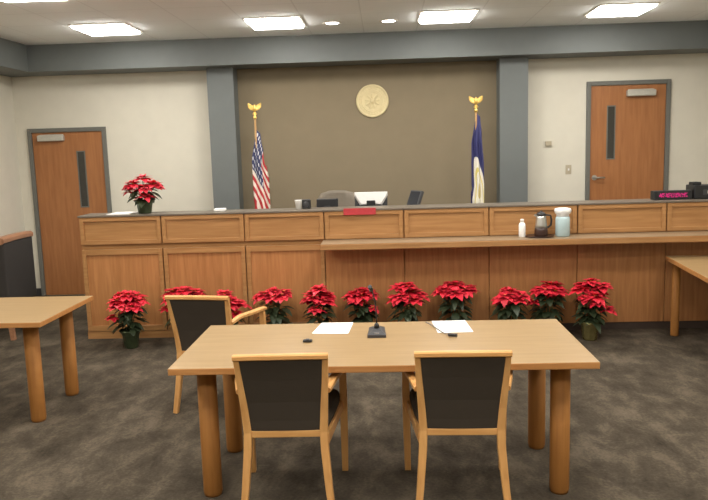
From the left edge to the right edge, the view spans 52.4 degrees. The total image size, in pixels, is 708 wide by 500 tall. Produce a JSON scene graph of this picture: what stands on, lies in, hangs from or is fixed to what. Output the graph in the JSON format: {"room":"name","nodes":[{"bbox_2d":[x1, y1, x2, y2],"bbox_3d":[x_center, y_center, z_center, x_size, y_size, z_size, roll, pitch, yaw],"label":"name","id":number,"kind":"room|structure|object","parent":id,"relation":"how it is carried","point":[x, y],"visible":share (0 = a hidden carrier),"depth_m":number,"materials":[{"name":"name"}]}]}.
{"room":"courtroom","nodes":[
{"label":"courtroom","id":0,"kind":"room"},
{"bbox_2d":[0,75,24,236],"bbox_3d":[-4.606,-0.189,3.903,0.100,3.150,11.000,-1,8,3],"label":"wall","id":1,"kind":"structure","parent":0,"point":[11,203],"depth_m":9.07,"materials":[{"name":"beige paint"}]},
{"bbox_2d":[0,38,28,72],"bbox_3d":[-4.373,-1.566,3.458,0.470,0.313,10.520,-1,8,3],"label":"trim","id":2,"kind":"structure","parent":1,"relation":"attached to","point":[13,55],"depth_m":8.35,"materials":[{"name":"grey paint"}]},
{"bbox_2d":[0,295,707,499],"bbox_3d":[0.045,1.313,3.921,9.320,0.100,11.200,-1,8,3],"label":"floor","id":3,"kind":"structure","parent":0,"point":[639,420],"depth_m":4.54,"materials":[{"name":"carpet"}]},
{"bbox_2d":[0,231,36,340],"bbox_3d":[-3.737,0.360,7.431,0.655,1.047,0.652,-2,8,1],"label":"chair","id":4,"kind":"object","parent":3,"relation":"on","point":[17,269],"visible":0.78,"depth_m":7.31,"materials":[{"name":"grey fabric"}]},
{"bbox_2d":[0,296,92,422],"bbox_3d":[-3.073,0.802,5.211,2.120,0.740,0.870,-1,8,3],"label":"conference table","id":5,"kind":"object","parent":3,"relation":"on","point":[29,314],"visible":1,"depth_m":5.04,"materials":[{"name":"brown wood"}]},
{"bbox_2d":[106,290,151,348],"bbox_3d":[-2.114,0.651,6.792,0.435,0.549,0.432,-1,8,3],"label":"poinsettia","id":6,"kind":"object","parent":3,"relation":"on","point":[129,302],"visible":1,"depth_m":6.73,"materials":[{"name":"red plant"}]},
{"bbox_2d":[106,314,118,322],"bbox_3d":[-2.259,0.634,6.738,0.152,0.072,0.143,-1,8,3],"label":"flower","id":7,"kind":"object","parent":6,"relation":"on","point":[115,319],"depth_m":6.72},
{"bbox_2d":[107,296,125,305],"bbox_3d":[-2.224,0.472,6.724,0.174,0.091,0.199,-4,8,-15],"label":"flower","id":8,"kind":"object","parent":6,"relation":"on","point":[116,300],"depth_m":6.68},
{"bbox_2d":[107,302,126,311],"bbox_3d":[-2.183,0.524,6.663,0.194,0.102,0.207,-1,8,3],"label":"flower","id":9,"kind":"object","parent":6,"relation":"on","point":[119,305],"depth_m":6.64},
{"bbox_2d":[117,290,138,301],"bbox_3d":[-2.115,0.433,6.749,0.208,0.105,0.225,0,8,13],"label":"flower","id":10,"kind":"object","parent":6,"relation":"on","point":[124,296],"depth_m":6.75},
{"bbox_2d":[119,327,141,348],"bbox_3d":[-2.110,0.836,6.816,0.206,0.176,0.204,-1,8,3],"label":"pot","id":11,"kind":"object","parent":6,"relation":"on","point":[130,336],"depth_m":6.76,"materials":[{"name":"green metal"}]},
{"bbox_2d":[120,302,142,313],"bbox_3d":[-2.051,0.541,6.680,0.210,0.094,0.225,-1,8,3],"label":"flower","id":12,"kind":"object","parent":6,"relation":"on","point":[127,307],"depth_m":6.67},
{"bbox_2d":[126,290,148,304],"bbox_3d":[-2.077,0.456,6.842,0.236,0.125,0.227,-8,10,-39],"label":"flower","id":13,"kind":"object","parent":6,"relation":"on","point":[135,296],"depth_m":6.77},
{"bbox_2d":[132,297,151,307],"bbox_3d":[-2.005,0.487,6.746,0.205,0.091,0.240,-1,8,3],"label":"flower","id":14,"kind":"object","parent":6,"relation":"on","point":[137,302],"depth_m":6.72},
{"bbox_2d":[158,286,205,327],"bbox_3d":[-1.614,0.620,6.871,0.472,0.559,0.405,-1,8,3],"label":"poinsettia","id":15,"kind":"object","parent":3,"relation":"on","point":[182,290],"visible":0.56,"depth_m":6.80,"materials":[{"name":"red plant"}]},
{"bbox_2d":[159,288,176,298],"bbox_3d":[-1.740,0.416,6.859,0.230,0.112,0.223,-9,10,-41],"label":"flower","id":16,"kind":"object","parent":15,"relation":"on","point":[173,291],"depth_m":6.83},
{"bbox_2d":[172,286,191,294],"bbox_3d":[-1.623,0.388,6.832,0.207,0.088,0.215,-1,8,3],"label":"flower","id":17,"kind":"object","parent":15,"relation":"on","point":[182,290],"depth_m":6.81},
{"bbox_2d":[187,287,205,294],"bbox_3d":[-1.498,0.406,6.821,0.226,0.107,0.248,-1,8,3],"label":"flower","id":18,"kind":"object","parent":15,"relation":"on","point":[195,291],"depth_m":6.81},
{"bbox_2d":[164,295,266,413],"bbox_3d":[-0.993,0.689,5.203,0.588,0.853,0.630,0,8,11],"label":"armchair","id":19,"kind":"object","parent":3,"relation":"on","point":[191,316],"visible":0.48,"depth_m":4.92,"materials":[{"name":"brown wood"}]},
{"bbox_2d":[215,289,252,324],"bbox_3d":[-1.200,0.634,6.743,0.436,0.543,0.425,4,10,37],"label":"poinsettia","id":20,"kind":"object","parent":3,"relation":"on","point":[235,303],"visible":0.31,"depth_m":6.69,"materials":[{"name":"red plant"}]},
{"bbox_2d":[215,289,233,297],"bbox_3d":[-1.199,0.421,6.723,0.221,0.117,0.237,-1,8,3],"label":"flower","id":21,"kind":"object","parent":20,"relation":"on","point":[222,292],"depth_m":6.71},
{"bbox_2d":[229,296,243,305],"bbox_3d":[-1.147,0.486,6.669,0.213,0.084,0.203,3,9,32],"label":"flower","id":22,"kind":"object","parent":20,"relation":"on","point":[234,301],"depth_m":6.68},
{"bbox_2d":[233,299,252,309],"bbox_3d":[-1.076,0.512,6.747,0.217,0.111,0.212,-6,9,-31],"label":"flower","id":23,"kind":"object","parent":20,"relation":"on","point":[238,303],"depth_m":6.69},
{"bbox_2d":[251,286,293,323],"bbox_3d":[-0.744,0.614,6.826,0.418,0.533,0.416,4,9,33],"label":"poinsettia","id":24,"kind":"object","parent":3,"relation":"on","point":[271,295],"visible":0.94,"depth_m":6.74,"materials":[{"name":"red plant"}]},
{"bbox_2d":[253,290,271,301],"bbox_3d":[-0.842,0.432,6.739,0.226,0.099,0.204,-1,8,3],"label":"flower","id":25,"kind":"object","parent":24,"relation":"on","point":[266,296],"depth_m":6.71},
{"bbox_2d":[261,292,278,303],"bbox_3d":[-0.760,0.440,6.699,0.207,0.095,0.188,-8,10,-39],"label":"flower","id":26,"kind":"object","parent":24,"relation":"on","point":[266,297],"depth_m":6.69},
{"bbox_2d":[267,286,280,295],"bbox_3d":[-0.760,0.388,6.803,0.185,0.079,0.179,-1,8,3],"label":"flower","id":27,"kind":"object","parent":24,"relation":"on","point":[272,291],"depth_m":6.75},
{"bbox_2d":[276,291,292,303],"bbox_3d":[-0.668,0.432,6.731,0.203,0.096,0.228,-1,8,3],"label":"flower","id":28,"kind":"object","parent":24,"relation":"on","point":[280,295],"depth_m":6.72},
{"bbox_2d":[278,289,292,297],"bbox_3d":[-0.659,0.404,6.820,0.183,0.078,0.202,-1,8,3],"label":"flower","id":29,"kind":"object","parent":24,"relation":"on","point":[286,293],"depth_m":6.76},
{"bbox_2d":[232,353,347,499],"bbox_3d":[-0.330,0.871,3.745,0.588,0.853,0.630,-1,8,2],"label":"armchair","id":30,"kind":"object","parent":3,"relation":"on","point":[279,394],"visible":0.94,"depth_m":3.49,"materials":[{"name":"brown wood"}]},
{"bbox_2d":[299,284,337,323],"bbox_3d":[-0.326,0.600,6.696,0.371,0.571,0.386,-1,8,3],"label":"poinsettia","id":31,"kind":"object","parent":3,"relation":"on","point":[325,298],"visible":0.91,"depth_m":6.64,"materials":[{"name":"red plant"}]},
{"bbox_2d":[299,292,319,304],"bbox_3d":[-0.403,0.438,6.694,0.226,0.106,0.216,3,9,29],"label":"flower","id":32,"kind":"object","parent":31,"relation":"on","point":[311,297],"depth_m":6.62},
{"bbox_2d":[301,293,320,303],"bbox_3d":[-0.390,0.441,6.630,0.206,0.076,0.186,-1,8,3],"label":"flower","id":33,"kind":"object","parent":31,"relation":"on","point":[310,298],"depth_m":6.62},
{"bbox_2d":[308,306,326,314],"bbox_3d":[-0.339,0.551,6.591,0.184,0.098,0.179,2,9,23],"label":"flower","id":34,"kind":"object","parent":31,"relation":"on","point":[314,310],"depth_m":6.59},
{"bbox_2d":[306,284,328,295],"bbox_3d":[-0.332,0.367,6.670,0.234,0.102,0.250,-1,8,3],"label":"flower","id":35,"kind":"object","parent":31,"relation":"on","point":[317,289],"depth_m":6.66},
{"bbox_2d":[317,298,336,305],"bbox_3d":[-0.261,0.482,6.615,0.217,0.101,0.197,5,10,39],"label":"flower","id":36,"kind":"object","parent":31,"relation":"on","point":[320,301],"depth_m":6.60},
{"bbox_2d":[318,292,336,301],"bbox_3d":[-0.256,0.438,6.692,0.217,0.091,0.212,-1,8,3],"label":"flower","id":37,"kind":"object","parent":31,"relation":"on","point":[322,296],"depth_m":6.65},
{"bbox_2d":[320,291,336,302],"bbox_3d":[-0.258,0.427,6.726,0.209,0.095,0.227,-1,8,3],"label":"flower","id":38,"kind":"object","parent":31,"relation":"on","point":[324,295],"depth_m":6.65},
{"bbox_2d":[341,287,379,322],"bbox_3d":[0.068,0.605,6.795,0.382,0.512,0.383,-1,8,3],"label":"poinsettia","id":39,"kind":"object","parent":3,"relation":"on","point":[356,297],"visible":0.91,"depth_m":6.71,"materials":[{"name":"red plant"}]},
{"bbox_2d":[341,290,355,301],"bbox_3d":[-0.007,0.428,6.771,0.245,0.085,0.236,-1,8,3],"label":"flower","id":40,"kind":"object","parent":39,"relation":"on","point":[350,296],"depth_m":6.74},
{"bbox_2d":[348,296,367,305],"bbox_3d":[0.027,0.477,6.719,0.203,0.099,0.203,4,10,37],"label":"flower","id":41,"kind":"object","parent":39,"relation":"on","point":[354,300],"depth_m":6.67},
{"bbox_2d":[351,287,367,295],"bbox_3d":[0.072,0.387,6.763,0.187,0.072,0.202,5,10,39],"label":"flower","id":42,"kind":"object","parent":39,"relation":"on","point":[361,291],"depth_m":6.74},
{"bbox_2d":[351,291,372,303],"bbox_3d":[0.071,0.426,6.694,0.222,0.103,0.221,3,9,32],"label":"flower","id":43,"kind":"object","parent":39,"relation":"on","point":[357,297],"depth_m":6.68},
{"bbox_2d":[365,290,379,301],"bbox_3d":[0.141,0.425,6.742,0.224,0.086,0.203,-1,8,3],"label":"flower","id":44,"kind":"object","parent":39,"relation":"on","point":[368,295],"depth_m":6.71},
{"bbox_2d":[369,305,379,313],"bbox_3d":[0.170,0.548,6.704,0.138,0.078,0.158,-1,8,3],"label":"flower","id":45,"kind":"object","parent":39,"relation":"on","point":[371,308],"depth_m":6.69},
{"bbox_2d":[168,319,599,497],"bbox_3d":[0.161,0.871,4.026,2.121,0.740,0.900,-1,8,3],"label":"conference table","id":46,"kind":"object","parent":3,"relation":"on","point":[537,346],"visible":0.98,"depth_m":3.85,"materials":[{"name":"brown wood"}]},
{"bbox_2d":[312,322,352,333],"bbox_3d":[-0.125,0.465,4.305,0.214,0.002,0.266,-1,8,7],"label":"paper sheet","id":47,"kind":"object","parent":46,"relation":"on","point":[323,328],"visible":1,"depth_m":4.28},
{"bbox_2d":[367,285,385,337],"bbox_3d":[0.127,0.338,4.095,0.104,0.298,0.130,-1,8,3],"label":"gooseneck microphone","id":48,"kind":"object","parent":46,"relation":"on","point":[376,331],"visible":1,"depth_m":4.07,"materials":[{"name":"grey plastic"}]},
{"bbox_2d":[432,320,472,332],"bbox_3d":[0.578,0.452,4.255,0.219,0.002,0.282,-1,8,3],"label":"paper sheet","id":49,"kind":"object","parent":46,"relation":"on","point":[460,325],"visible":1,"depth_m":4.25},
{"bbox_2d":[77,199,707,338],"bbox_3d":[1.000,0.195,6.929,7.368,1.232,0.660,-1,8,3],"label":"desk","id":50,"kind":"object","parent":3,"relation":"on","point":[624,244],"visible":0.88,"depth_m":6.95,"materials":[{"name":"brown wood"}]},
{"bbox_2d":[122,174,164,213],"bbox_3d":[-2.072,-0.558,7.111,0.439,0.389,0.431,2,9,27],"label":"poinsettia","id":51,"kind":"object","parent":50,"relation":"on","point":[144,206],"visible":1,"depth_m":7.03,"materials":[{"name":"red plant"}]},
{"bbox_2d":[122,180,140,189],"bbox_3d":[-2.166,-0.628,7.028,0.208,0.109,0.226,-1,8,3],"label":"flower","id":52,"kind":"object","parent":51,"relation":"on","point":[133,185],"depth_m":6.99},
{"bbox_2d":[132,174,151,182],"bbox_3d":[-2.084,-0.704,7.075,0.237,0.089,0.238,-1,8,3],"label":"flower","id":53,"kind":"object","parent":51,"relation":"on","point":[141,177],"depth_m":7.04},
{"bbox_2d":[134,184,151,193],"bbox_3d":[-2.041,-0.593,6.973,0.192,0.095,0.183,-8,10,-38],"label":"flower","id":54,"kind":"object","parent":51,"relation":"on","point":[140,187],"depth_m":6.97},
{"bbox_2d":[133,199,154,213],"bbox_3d":[-2.070,-0.430,7.122,0.206,0.132,0.204,-1,8,3],"label":"pot","id":55,"kind":"object","parent":51,"relation":"on","point":[147,208],"depth_m":7.07,"materials":[{"name":"green metal"}]},
{"bbox_2d":[134,193,155,201],"bbox_3d":[-2.028,-0.510,6.998,0.215,0.090,0.195,-1,8,3],"label":"flower","id":56,"kind":"object","parent":51,"relation":"on","point":[146,196],"depth_m":6.99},
{"bbox_2d":[144,179,164,190],"bbox_3d":[-1.964,-0.630,7.072,0.224,0.128,0.270,-1,8,3],"label":"flower","id":57,"kind":"object","parent":51,"relation":"on","point":[151,184],"depth_m":7.04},
{"bbox_2d":[343,208,375,214],"bbox_3d":[0.054,-0.370,6.906,0.310,0.062,0.048,-1,8,3],"label":"nameplate","id":58,"kind":"object","parent":50,"relation":"attached to","point":[346,211],"visible":1,"depth_m":6.88,"materials":[{"name":"red plastic"}]},
{"bbox_2d":[77,199,707,217],"bbox_3d":[0.990,-0.428,7.010,7.368,0.019,0.328,-1,8,3],"label":"countertop","id":59,"kind":"structure","parent":50,"relation":"on","point":[620,201],"depth_m":6.95,"materials":[{"name":"stone"}]},
{"bbox_2d":[519,219,525,236],"bbox_3d":[1.566,-0.204,6.708,0.062,0.168,0.062,-1,8,3],"label":"bottle","id":60,"kind":"object","parent":50,"relation":"on","point":[522,227],"visible":1,"depth_m":6.68,"materials":[{"name":"white plastic"}]},
{"bbox_2d":[525,234,553,237],"bbox_3d":[1.728,-0.131,6.712,0.270,0.012,0.270,-1,8,3],"label":"serving tray","id":61,"kind":"object","parent":50,"relation":"on","point":[527,235],"visible":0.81,"depth_m":6.68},
{"bbox_2d":[534,211,552,236],"bbox_3d":[1.752,-0.248,6.686,0.154,0.235,0.123,4,10,34],"label":"carafe","id":62,"kind":"object","parent":61,"relation":"on","point":[540,230],"visible":1,"depth_m":6.66,"materials":[{"name":"glass"}]},
{"bbox_2d":[554,207,571,236],"bbox_3d":[1.937,-0.260,6.685,0.156,0.264,0.156,-1,8,3],"label":"plastic jug","id":63,"kind":"object","parent":50,"relation":"on","point":[562,220],"visible":1,"depth_m":6.63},
{"bbox_2d":[650,190,691,199],"bbox_3d":[3.050,-0.530,6.924,0.360,0.085,0.102,-1,8,3],"label":"led display","id":64,"kind":"object","parent":50,"relation":"on","point":[660,194],"visible":1,"depth_m":6.88,"materials":[{"name":"black plastic"}]},
{"bbox_2d":[686,182,707,198],"bbox_3d":[3.435,-0.582,6.945,0.380,0.160,0.213,-1,8,3],"label":"recorder","id":65,"kind":"object","parent":50,"relation":"on","point":[699,191],"visible":0.91,"depth_m":6.86,"materials":[{"name":"black plastic"}]},
{"bbox_2d":[385,282,431,321],"bbox_3d":[0.502,0.577,6.666,0.446,0.576,0.404,-1,8,3],"label":"poinsettia","id":66,"kind":"object","parent":3,"relation":"on","point":[400,300],"visible":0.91,"depth_m":6.59,"materials":[{"name":"red plant"}]},
{"bbox_2d":[385,295,403,306],"bbox_3d":[0.391,0.459,6.607,0.203,0.107,0.215,-3,8,-11],"label":"flower","id":67,"kind":"object","parent":66,"relation":"on","point":[396,299],"depth_m":6.56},
{"bbox_2d":[387,282,405,295],"bbox_3d":[0.405,0.352,6.674,0.210,0.100,0.207,2,9,26],"label":"flower","id":68,"kind":"object","parent":66,"relation":"on","point":[400,287],"depth_m":6.61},
{"bbox_2d":[391,293,412,304],"bbox_3d":[0.443,0.440,6.561,0.216,0.084,0.230,-1,8,3],"label":"flower","id":69,"kind":"object","parent":66,"relation":"on","point":[404,298],"depth_m":6.55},
{"bbox_2d":[396,282,416,291],"bbox_3d":[0.473,0.341,6.631,0.212,0.097,0.217,-5,8,-20],"label":"flower","id":70,"kind":"object","parent":66,"relation":"on","point":[400,287],"depth_m":6.63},
{"bbox_2d":[403,295,422,306],"bbox_3d":[0.548,0.464,6.575,0.197,0.088,0.220,-1,8,3],"label":"flower","id":71,"kind":"object","parent":66,"relation":"on","point":[414,299],"depth_m":6.56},
{"bbox_2d":[406,287,427,297],"bbox_3d":[0.558,0.390,6.693,0.231,0.092,0.221,-6,9,-31],"label":"flower","id":72,"kind":"object","parent":66,"relation":"on","point":[414,292],"depth_m":6.64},
{"bbox_2d":[411,292,431,301],"bbox_3d":[0.618,0.428,6.664,0.207,0.093,0.214,-1,8,3],"label":"flower","id":73,"kind":"object","parent":66,"relation":"on","point":[417,296],"depth_m":6.62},
{"bbox_2d":[431,280,479,320],"bbox_3d":[0.961,0.560,6.753,0.405,0.560,0.452,5,10,41],"label":"poinsettia","id":74,"kind":"object","parent":3,"relation":"on","point":[455,291],"visible":0.91,"depth_m":6.65,"materials":[{"name":"red plant"}]},
{"bbox_2d":[431,285,449,299],"bbox_3d":[0.818,0.386,6.723,0.217,0.122,0.222,-1,8,3],"label":"flower","id":75,"kind":"object","parent":74,"relation":"on","point":[442,290],"depth_m":6.65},
{"bbox_2d":[433,284,451,297],"bbox_3d":[0.828,0.388,6.673,0.209,0.126,0.199,-9,11,-41],"label":"flower","id":76,"kind":"object","parent":74,"relation":"on","point":[445,290],"depth_m":6.65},
{"bbox_2d":[446,286,464,300],"bbox_3d":[0.925,0.403,6.606,0.228,0.125,0.241,-1,8,3],"label":"flower","id":77,"kind":"object","parent":74,"relation":"on","point":[453,293],"depth_m":6.62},
{"bbox_2d":[447,280,464,289],"bbox_3d":[0.943,0.324,6.723,0.195,0.082,0.213,-1,8,3],"label":"flower","id":78,"kind":"object","parent":74,"relation":"on","point":[451,285],"depth_m":6.69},
{"bbox_2d":[459,285,475,298],"bbox_3d":[1.024,0.377,6.684,0.223,0.100,0.229,3,9,30],"label":"flower","id":79,"kind":"object","parent":74,"relation":"on","point":[465,291],"depth_m":6.65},
{"bbox_2d":[465,284,479,296],"bbox_3d":[1.076,0.374,6.777,0.221,0.091,0.217,5,10,40],"label":"flower","id":80,"kind":"object","parent":74,"relation":"on","point":[470,289],"depth_m":6.70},
{"bbox_2d":[402,350,512,499],"bbox_3d":[0.537,0.851,3.707,0.588,0.853,0.630,-1,8,4],"label":"armchair","id":81,"kind":"object","parent":3,"relation":"on","point":[454,392],"visible":0.98,"depth_m":3.45,"materials":[{"name":"brown wood"}]},
{"bbox_2d":[489,286,530,319],"bbox_3d":[1.444,0.591,6.625,0.404,0.506,0.405,-1,8,3],"label":"poinsettia","id":82,"kind":"object","parent":3,"relation":"on","point":[507,294],"visible":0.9,"depth_m":6.54,"materials":[{"name":"red plant"}]},
{"bbox_2d":[494,292,518,306],"bbox_3d":[1.365,0.441,6.521,0.236,0.106,0.205,-9,11,-43],"label":"flower","id":83,"kind":"object","parent":82,"relation":"on","point":[503,298],"depth_m":6.51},
{"bbox_2d":[502,286,519,295],"bbox_3d":[1.434,0.377,6.613,0.200,0.080,0.203,-1,8,3],"label":"flower","id":84,"kind":"object","parent":82,"relation":"on","point":[506,291],"depth_m":6.58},
{"bbox_2d":[509,294,526,304],"bbox_3d":[1.491,0.446,6.537,0.180,0.084,0.225,-1,8,3],"label":"flower","id":85,"kind":"object","parent":82,"relation":"on","point":[514,299],"depth_m":6.51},
{"bbox_2d":[514,291,530,301],"bbox_3d":[1.531,0.414,6.568,0.177,0.077,0.180,1,8,17],"label":"flower","id":86,"kind":"object","parent":82,"relation":"on","point":[519,296],"depth_m":6.53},
{"bbox_2d":[526,280,569,321],"bbox_3d":[1.805,0.549,6.715,0.402,0.544,0.392,3,9,32],"label":"poinsettia","id":87,"kind":"object","parent":3,"relation":"on","point":[548,288],"visible":0.91,"depth_m":6.64,"materials":[{"name":"red plant"}]},
{"bbox_2d":[526,298,539,305],"bbox_3d":[1.662,0.481,6.654,0.155,0.073,0.145,-1,8,3],"label":"flower","id":88,"kind":"object","parent":87,"relation":"on","point":[536,301],"depth_m":6.64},
{"bbox_2d":[529,286,544,296],"bbox_3d":[1.715,0.383,6.676,0.171,0.083,0.188,-9,10,-41],"label":"flower","id":89,"kind":"object","parent":87,"relation":"on","point":[537,290],"depth_m":6.65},
{"bbox_2d":[536,286,556,296],"bbox_3d":[1.766,0.387,6.630,0.198,0.089,0.200,-1,8,3],"label":"flower","id":90,"kind":"object","parent":87,"relation":"on","point":[547,291],"depth_m":6.62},
{"bbox_2d":[541,280,556,289],"bbox_3d":[1.807,0.319,6.691,0.186,0.082,0.200,-4,8,-14],"label":"flower","id":91,"kind":"object","parent":87,"relation":"on","point":[547,285],"depth_m":6.65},
{"bbox_2d":[550,281,564,289],"bbox_3d":[1.886,0.344,6.732,0.202,0.098,0.183,1,8,20],"label":"flower","id":92,"kind":"object","parent":87,"relation":"on","point":[554,285],"depth_m":6.68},
{"bbox_2d":[549,288,566,296],"bbox_3d":[1.857,0.387,6.602,0.193,0.078,0.214,-1,8,3],"label":"flower","id":93,"kind":"object","parent":87,"relation":"on","point":[553,292],"depth_m":6.59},
{"bbox_2d":[551,287,569,297],"bbox_3d":[1.909,0.390,6.666,0.194,0.109,0.203,-1,8,3],"label":"flower","id":94,"kind":"object","parent":87,"relation":"on","point":[554,290],"depth_m":6.61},
{"bbox_2d":[569,278,616,340],"bbox_3d":[2.174,0.538,6.582,0.441,0.579,0.394,-1,8,3],"label":"poinsettia","id":95,"kind":"object","parent":3,"relation":"on","point":[590,324],"visible":1,"depth_m":6.53,"materials":[{"name":"red plant"}]},
{"bbox_2d":[569,285,591,294],"bbox_3d":[2.067,0.360,6.586,0.236,0.083,0.223,-1,8,3],"label":"flower","id":96,"kind":"object","parent":95,"relation":"on","point":[578,289],"depth_m":6.55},
{"bbox_2d":[573,282,588,291],"bbox_3d":[2.084,0.334,6.614,0.192,0.089,0.187,3,9,32],"label":"flower","id":97,"kind":"object","parent":95,"relation":"on","point":[579,286],"depth_m":6.56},
{"bbox_2d":[577,294,593,304],"bbox_3d":[2.096,0.445,6.497,0.176,0.088,0.184,-1,8,3],"label":"flower","id":98,"kind":"object","parent":95,"relation":"on","point":[584,299],"depth_m":6.47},
{"bbox_2d":[578,318,597,340],"bbox_3d":[2.170,0.736,6.625,0.206,0.176,0.204,-1,8,3],"label":"pot","id":99,"kind":"object","parent":95,"relation":"on","point":[589,332],"depth_m":6.56,"materials":[{"name":"gold metal"}]},
{"bbox_2d":[582,278,600,286],"bbox_3d":[2.155,0.293,6.571,0.231,0.090,0.208,3,9,30],"label":"flower","id":100,"kind":"object","parent":95,"relation":"on","point":[590,282],"depth_m":6.54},
{"bbox_2d":[583,291,608,305],"bbox_3d":[2.175,0.431,6.472,0.258,0.114,0.199,1,8,21],"label":"flower","id":101,"kind":"object","parent":95,"relation":"on","point":[594,297],"depth_m":6.46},
{"bbox_2d":[587,301,606,307],"bbox_3d":[2.183,0.476,6.457,0.177,0.078,0.161,4,10,35],"label":"flower","id":102,"kind":"object","parent":95,"relation":"on","point":[595,304],"depth_m":6.44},
{"bbox_2d":[591,281,612,293],"bbox_3d":[2.254,0.336,6.532,0.208,0.094,0.237,-9,11,-43],"label":"flower","id":103,"kind":"object","parent":95,"relation":"on","point":[597,287],"depth_m":6.50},
{"bbox_2d":[597,306,616,314],"bbox_3d":[2.295,0.546,6.520,0.179,0.077,0.202,-4,8,-18],"label":"flower","id":104,"kind":"object","parent":95,"relation":"on","point":[609,309],"depth_m":6.49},
{"bbox_2d":[665,255,707,335],"bbox_3d":[3.602,0.495,6.003,1.620,0.740,1.200,-1,8,8],"label":"conference table","id":105,"kind":"object","parent":3,"relation":"on","point":[696,265],"visible":1,"depth_m":6.57,"materials":[{"name":"brown wood"}]},
{"bbox_3d":[1.122,0.441,8.305,7.320,0.360,1.995,-1,8,3],"label":"trim","id":106,"kind":"structure","parent":3,"relation":"on","visible":0},
{"bbox_2d":[248,103,270,208],"bbox_3d":[-1.162,-0.758,8.754,0.273,2.023,0.270,-1,8,3],"label":"flag","id":107,"kind":"object","parent":106,"relation":"on","point":[261,186],"visible":0.66,"depth_m":8.69,"materials":[{"name":"multicoloured fabric"}]},
{"bbox_2d":[316,190,354,206],"bbox_3d":[-0.225,-0.169,8.123,0.635,0.975,0.623,0,8,12],"label":"office chair","id":108,"kind":"object","parent":106,"relation":"on","point":[345,198],"visible":0.1,"depth_m":8.26,"materials":[{"name":"beige leather"}]},
{"bbox_2d":[469,96,483,202],"bbox_3d":[1.468,-0.819,8.637,0.270,2.023,0.270,-1,8,3],"label":"flag","id":109,"kind":"object","parent":106,"relation":"on","point":[477,159],"visible":0.86,"depth_m":8.56,"materials":[{"name":"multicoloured fabric"}]},
{"bbox_3d":[1.047,-0.018,7.551,7.300,0.760,0.625,-1,8,3],"label":"work surface","id":110,"kind":"object","parent":106,"relation":"on","visible":0},
{"bbox_2d":[317,198,337,206],"bbox_3d":[-0.272,-0.432,7.379,0.220,0.185,0.180,-1,8,3],"label":"computer monitor","id":111,"kind":"object","parent":110,"relation":"on","point":[333,202],"visible":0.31,"depth_m":7.36,"materials":[{"name":"black plastic"}]},
{"bbox_2d":[354,192,386,205],"bbox_3d":[0.177,-0.482,7.464,0.344,0.234,0.200,-1,8,3],"label":"computer monitor","id":112,"kind":"object","parent":110,"relation":"on","point":[361,198],"visible":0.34,"depth_m":7.46,"materials":[{"name":"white plastic"}]},
{"bbox_2d":[407,190,423,204],"bbox_3d":[0.603,-0.490,7.410,0.180,0.239,0.220,-6,9,-29],"label":"computer monitor","id":113,"kind":"object","parent":110,"relation":"on","point":[415,197],"visible":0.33,"depth_m":7.39,"materials":[{"name":"grey plastic"}]},
{"bbox_2d":[0,0,707,44],"bbox_3d":[-0.050,-1.905,3.475,9.320,0.100,11.200,-1,8,3],"label":"ceiling","id":114,"kind":"structure","parent":0,"point":[34,22],"depth_m":7.28,"materials":[{"name":"paint"}]},
{"bbox_2d":[67,22,142,35],"bbox_3d":[-2.627,-2.338,7.654,0.590,0.040,0.590,-1,8,3],"label":"recessed light","id":115,"kind":"object","parent":114,"relation":"in","point":[120,28],"visible":1,"depth_m":7.51,"materials":[{"name":"white plastic"}]},
{"bbox_2d":[242,16,305,29],"bbox_3d":[-0.829,-2.380,7.574,0.590,0.040,0.590,-1,8,3],"label":"recessed light","id":116,"kind":"object","parent":114,"relation":"in","point":[278,22],"visible":1,"depth_m":7.42,"materials":[{"name":"white plastic"}]},
{"bbox_2d":[417,9,478,23],"bbox_3d":[0.969,-2.422,7.494,0.590,0.040,0.590,-1,8,3],"label":"recessed light","id":117,"kind":"object","parent":114,"relation":"in","point":[462,15],"visible":1,"depth_m":7.34,"materials":[{"name":"white plastic"}]},
{"bbox_2d":[584,2,660,17],"bbox_3d":[2.747,-2.463,7.414,0.590,0.040,0.590,-1,8,3],"label":"recessed light","id":118,"kind":"object","parent":114,"relation":"in","point":[620,9],"visible":1,"depth_m":7.27,"materials":[{"name":"white plastic"}]},
{"bbox_2d":[11,53,707,294],"bbox_3d":[0.225,-1.065,9.190,9.320,3.150,0.100,-1,8,3],"label":"wall","id":119,"kind":"structure","parent":0,"point":[316,140],"depth_m":9.10,"materials":[{"name":"beige paint"}]},
{"bbox_2d":[27,127,111,295],"bbox_3d":[-3.652,-0.481,9.343,1.020,2.180,0.075,-1,8,3],"label":"door","id":120,"kind":"structure","parent":119,"relation":"in","point":[70,178],"depth_m":9.33,"materials":[{"name":"brown wood"}]},
{"bbox_2d":[206,67,243,209],"bbox_3d":[-1.598,-0.842,9.114,0.325,2.837,0.260,-1,8,3],"label":"column","id":121,"kind":"structure","parent":119,"relation":"attached to","point":[222,86],"depth_m":8.92,"materials":[{"name":"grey paint"}]},
{"bbox_2d":[0,20,707,76],"bbox_3d":[0.172,-2.429,8.708,9.120,0.313,0.480,-1,8,3],"label":"ceiling beam","id":122,"kind":"structure","parent":119,"relation":"attached to","point":[673,37],"depth_m":8.49,"materials":[{"name":"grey paint"}]},
{"bbox_2d":[356,84,388,117],"bbox_3d":[0.230,-1.865,9.011,0.410,0.410,0.032,-1,8,3],"label":"seal","id":123,"kind":"object","parent":119,"relation":"attached to","point":[372,100],"visible":1,"depth_m":9.01,"materials":[{"name":"gold metal"}]},
{"bbox_2d":[496,57,527,202],"bbox_3d":[1.960,-1.103,8.931,0.340,2.477,0.260,-1,8,3],"label":"column","id":124,"kind":"structure","parent":119,"relation":"attached to","point":[511,72],"depth_m":8.76,"materials":[{"name":"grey paint"}]},
{"bbox_2d":[585,79,671,199],"bbox_3d":[3.409,-1.003,8.978,1.020,2.180,0.075,-1,8,3],"label":"door","id":125,"kind":"structure","parent":119,"relation":"in","point":[628,123],"depth_m":8.95,"materials":[{"name":"brown wood"}]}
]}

